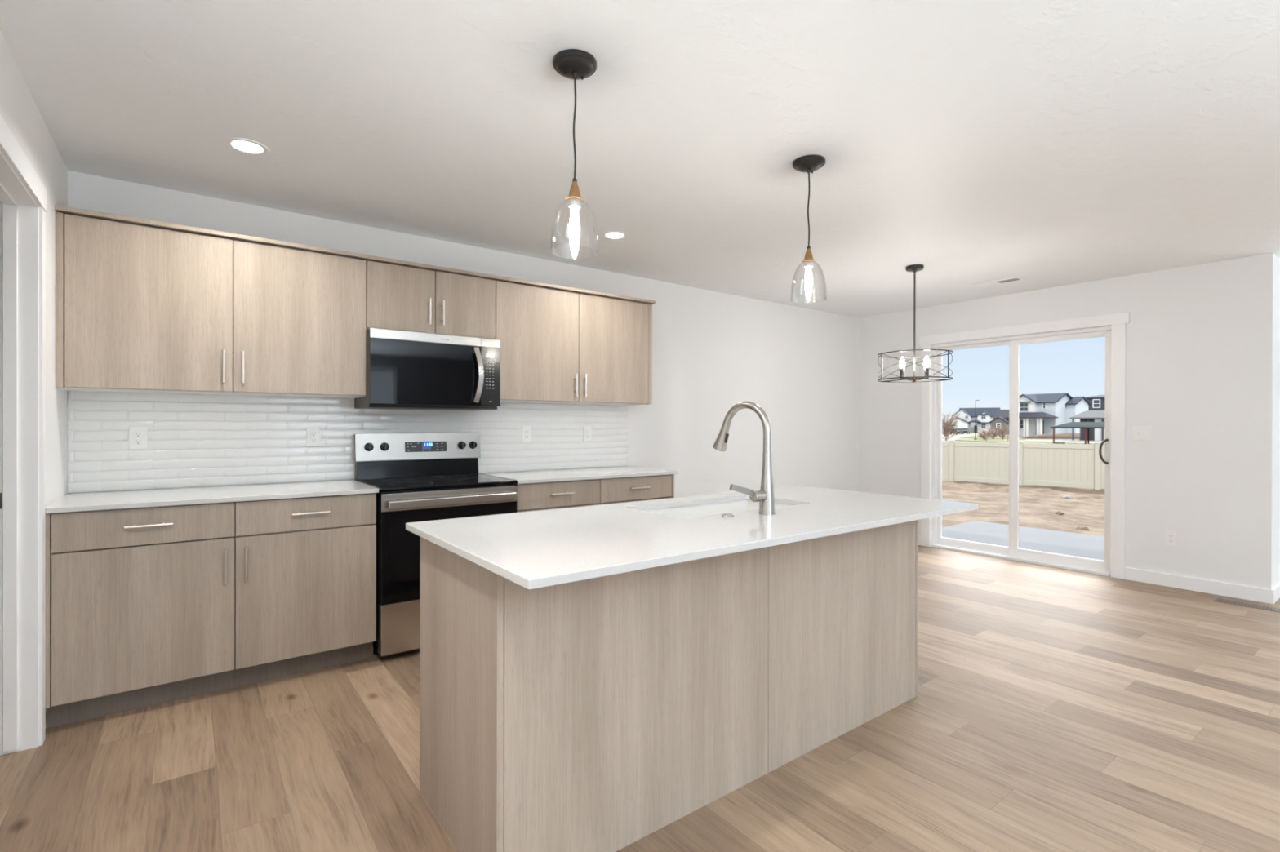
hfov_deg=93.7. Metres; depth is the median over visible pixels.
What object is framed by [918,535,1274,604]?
baseboard
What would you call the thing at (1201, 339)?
wall
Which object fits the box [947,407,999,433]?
house
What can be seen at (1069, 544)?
patio slab
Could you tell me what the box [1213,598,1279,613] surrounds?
floor vent
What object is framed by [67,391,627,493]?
backsplash
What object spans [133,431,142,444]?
receptacle
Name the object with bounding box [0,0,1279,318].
ceiling
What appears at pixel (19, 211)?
door
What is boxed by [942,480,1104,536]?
yard
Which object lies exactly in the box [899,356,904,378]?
socket
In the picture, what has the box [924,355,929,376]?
socket
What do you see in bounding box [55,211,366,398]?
upper cabinet
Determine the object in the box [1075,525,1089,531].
clod
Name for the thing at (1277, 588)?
baseboard
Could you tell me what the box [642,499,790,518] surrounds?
sink
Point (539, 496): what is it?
base cabinet
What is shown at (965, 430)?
parked car
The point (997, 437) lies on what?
verge
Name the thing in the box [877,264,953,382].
chandelier
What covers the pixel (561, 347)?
upper cabinet
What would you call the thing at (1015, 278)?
ceiling vent
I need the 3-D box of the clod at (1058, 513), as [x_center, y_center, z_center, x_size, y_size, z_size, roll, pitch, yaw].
[7.264,1.531,10.392,0.146,0.102,0.148,0,0,6]
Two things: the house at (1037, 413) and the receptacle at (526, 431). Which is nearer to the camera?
the receptacle at (526, 431)
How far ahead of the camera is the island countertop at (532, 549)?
1.95 m
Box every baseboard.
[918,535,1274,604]
[1271,582,1279,603]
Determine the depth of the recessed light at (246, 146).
2.64 m
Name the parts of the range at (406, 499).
knob, knob, storage drawer, control panel, oven door, oven handle, knob, knob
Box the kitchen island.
[419,520,918,851]
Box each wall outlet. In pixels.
[128,426,147,448]
[306,426,320,446]
[521,426,531,442]
[583,426,591,440]
[1164,530,1177,546]
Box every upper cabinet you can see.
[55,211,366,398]
[365,260,495,339]
[495,280,652,405]
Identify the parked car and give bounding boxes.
[943,428,958,435]
[952,428,963,434]
[960,428,969,434]
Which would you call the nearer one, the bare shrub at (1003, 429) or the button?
the button
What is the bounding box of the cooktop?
[355,473,517,491]
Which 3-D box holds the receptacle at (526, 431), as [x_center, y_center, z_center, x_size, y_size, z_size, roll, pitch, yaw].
[-0.818,0.057,4.344,0.034,0.068,0.002,0,0,-37]
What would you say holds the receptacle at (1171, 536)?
attached to the wall outlet at (1171, 537)
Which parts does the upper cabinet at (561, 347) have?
door, panel, handle, handle, door, panel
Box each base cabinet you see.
[45,493,376,728]
[514,474,674,512]
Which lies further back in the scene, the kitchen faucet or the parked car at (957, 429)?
the parked car at (957, 429)
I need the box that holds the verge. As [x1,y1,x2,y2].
[962,434,1026,439]
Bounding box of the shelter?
[1050,422,1104,444]
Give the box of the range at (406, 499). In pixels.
[354,432,517,657]
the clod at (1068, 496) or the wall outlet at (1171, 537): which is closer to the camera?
the wall outlet at (1171, 537)
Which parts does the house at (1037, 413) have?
door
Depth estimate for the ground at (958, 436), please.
95.28 m
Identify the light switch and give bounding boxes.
[1132,426,1151,440]
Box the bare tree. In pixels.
[942,410,961,440]
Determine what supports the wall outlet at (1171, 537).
attached to the wall at (1201, 339)
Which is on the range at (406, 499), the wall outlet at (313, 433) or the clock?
the clock
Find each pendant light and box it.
[550,48,598,253]
[790,154,826,303]
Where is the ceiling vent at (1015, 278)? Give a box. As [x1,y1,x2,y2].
[972,276,1026,287]
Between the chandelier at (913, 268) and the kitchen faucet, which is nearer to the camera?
the kitchen faucet
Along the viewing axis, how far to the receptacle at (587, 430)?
4.65 m
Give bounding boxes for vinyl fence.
[942,440,1104,489]
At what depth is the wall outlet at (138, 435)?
3.05 m
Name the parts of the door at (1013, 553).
fixed panel, sliding panel, handle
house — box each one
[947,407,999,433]
[988,409,1008,434]
[1006,392,1091,437]
[1085,395,1104,419]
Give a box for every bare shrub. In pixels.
[976,426,994,439]
[983,426,1002,439]
[994,423,1008,439]
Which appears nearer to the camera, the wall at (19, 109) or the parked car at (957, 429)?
the wall at (19, 109)
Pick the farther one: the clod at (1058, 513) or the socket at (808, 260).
the clod at (1058, 513)
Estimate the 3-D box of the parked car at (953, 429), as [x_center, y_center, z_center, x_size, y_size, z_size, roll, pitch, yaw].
[75.609,1.326,146.003,4.001,1.500,1.817,0,0,-37]
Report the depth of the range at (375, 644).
3.19 m
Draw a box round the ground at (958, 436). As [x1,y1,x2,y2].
[942,430,1104,444]
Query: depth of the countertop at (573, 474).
4.12 m
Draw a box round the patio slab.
[937,520,1110,577]
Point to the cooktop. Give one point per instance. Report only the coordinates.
(406, 482)
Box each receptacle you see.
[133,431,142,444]
[310,431,316,442]
[524,429,528,438]
[586,429,589,438]
[1168,533,1173,543]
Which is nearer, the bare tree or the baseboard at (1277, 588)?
the baseboard at (1277, 588)
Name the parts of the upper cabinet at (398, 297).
door, handle, handle, door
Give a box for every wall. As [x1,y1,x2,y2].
[0,30,67,728]
[67,170,858,497]
[857,253,1276,590]
[1275,257,1279,586]
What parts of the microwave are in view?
door handle, control panel, panel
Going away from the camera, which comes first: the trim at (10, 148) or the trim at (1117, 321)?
the trim at (10, 148)
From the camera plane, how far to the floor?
2.26 m
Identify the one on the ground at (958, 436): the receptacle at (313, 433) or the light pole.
the light pole
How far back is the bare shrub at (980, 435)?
89.90 m
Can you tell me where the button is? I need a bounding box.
[721,513,734,517]
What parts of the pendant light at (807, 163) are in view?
lamp shade, cord, bulb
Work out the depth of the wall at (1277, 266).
4.38 m
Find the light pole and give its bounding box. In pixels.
[973,400,979,439]
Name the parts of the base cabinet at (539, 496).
drawer, door, handle, drawer, door, handle, panel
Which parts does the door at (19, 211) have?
strike plate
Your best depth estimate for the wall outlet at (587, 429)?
4.65 m
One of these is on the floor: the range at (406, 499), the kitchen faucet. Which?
the range at (406, 499)
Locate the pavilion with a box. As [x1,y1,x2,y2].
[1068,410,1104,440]
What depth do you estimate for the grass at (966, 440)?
79.73 m
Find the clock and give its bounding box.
[422,441,432,448]
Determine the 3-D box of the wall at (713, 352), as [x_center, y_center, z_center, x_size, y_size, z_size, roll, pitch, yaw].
[-0.726,0.063,4.510,8.255,2.594,0.120,0,0,-37]
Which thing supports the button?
on the island countertop at (532, 549)
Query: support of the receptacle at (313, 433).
attached to the wall outlet at (313, 433)
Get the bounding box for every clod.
[1055,511,1064,515]
[1062,494,1072,498]
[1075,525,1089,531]
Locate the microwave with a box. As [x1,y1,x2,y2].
[354,328,500,410]
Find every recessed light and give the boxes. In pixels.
[224,137,269,155]
[601,231,627,239]
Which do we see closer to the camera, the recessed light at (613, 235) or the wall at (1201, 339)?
the recessed light at (613, 235)
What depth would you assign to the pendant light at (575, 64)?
2.01 m
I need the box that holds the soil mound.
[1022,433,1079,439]
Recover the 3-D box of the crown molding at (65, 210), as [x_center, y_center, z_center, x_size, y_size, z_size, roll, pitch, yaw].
[-1.322,-0.956,3.762,3.341,0.020,0.351,0,0,-37]
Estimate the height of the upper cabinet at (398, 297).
0.385 m
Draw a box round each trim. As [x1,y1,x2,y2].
[0,113,47,746]
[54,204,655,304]
[919,311,1129,579]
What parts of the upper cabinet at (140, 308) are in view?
door, panel, handle, handle, door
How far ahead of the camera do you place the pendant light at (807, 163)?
2.77 m
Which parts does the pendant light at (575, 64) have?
lamp shade, cord, bulb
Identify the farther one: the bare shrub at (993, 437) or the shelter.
the bare shrub at (993, 437)
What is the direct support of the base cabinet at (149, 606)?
on the floor
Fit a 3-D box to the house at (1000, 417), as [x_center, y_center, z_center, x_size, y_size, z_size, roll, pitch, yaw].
[93.375,-1.025,151.025,11.140,6.258,8.348,0,0,-37]
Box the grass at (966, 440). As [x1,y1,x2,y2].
[955,439,1104,444]
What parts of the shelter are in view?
post, post, post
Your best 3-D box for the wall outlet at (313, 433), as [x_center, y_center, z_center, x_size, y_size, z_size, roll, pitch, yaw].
[-1.915,0.062,3.523,0.072,0.116,0.009,0,0,-37]
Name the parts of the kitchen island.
panel, panel, panel, panel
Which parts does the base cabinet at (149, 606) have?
drawer, door, handle, handle, handle, drawer, door, handle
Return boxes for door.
[0,151,38,755]
[932,326,1111,576]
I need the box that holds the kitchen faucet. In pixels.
[712,400,775,515]
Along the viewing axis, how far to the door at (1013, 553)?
5.61 m
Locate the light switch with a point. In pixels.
(1139, 433)
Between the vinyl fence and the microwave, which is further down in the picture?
the vinyl fence
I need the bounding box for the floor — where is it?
[0,545,1279,851]
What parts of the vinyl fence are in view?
panel, post, panel, post, panel, post, panel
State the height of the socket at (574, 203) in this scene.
0.022 m
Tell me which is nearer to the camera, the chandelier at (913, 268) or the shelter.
the chandelier at (913, 268)
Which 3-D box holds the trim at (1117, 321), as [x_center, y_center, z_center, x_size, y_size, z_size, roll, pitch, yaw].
[3.440,0.160,5.567,0.023,2.173,1.745,0,0,-37]
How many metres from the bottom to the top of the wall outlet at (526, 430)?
0.116 m
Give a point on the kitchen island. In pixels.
(598, 714)
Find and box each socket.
[568,198,580,208]
[801,248,815,267]
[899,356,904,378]
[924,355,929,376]
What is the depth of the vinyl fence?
17.36 m
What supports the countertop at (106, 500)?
on the base cabinet at (149, 606)
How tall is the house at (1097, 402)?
8.514 m
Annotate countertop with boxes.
[45,480,378,513]
[405,485,978,589]
[478,466,678,484]

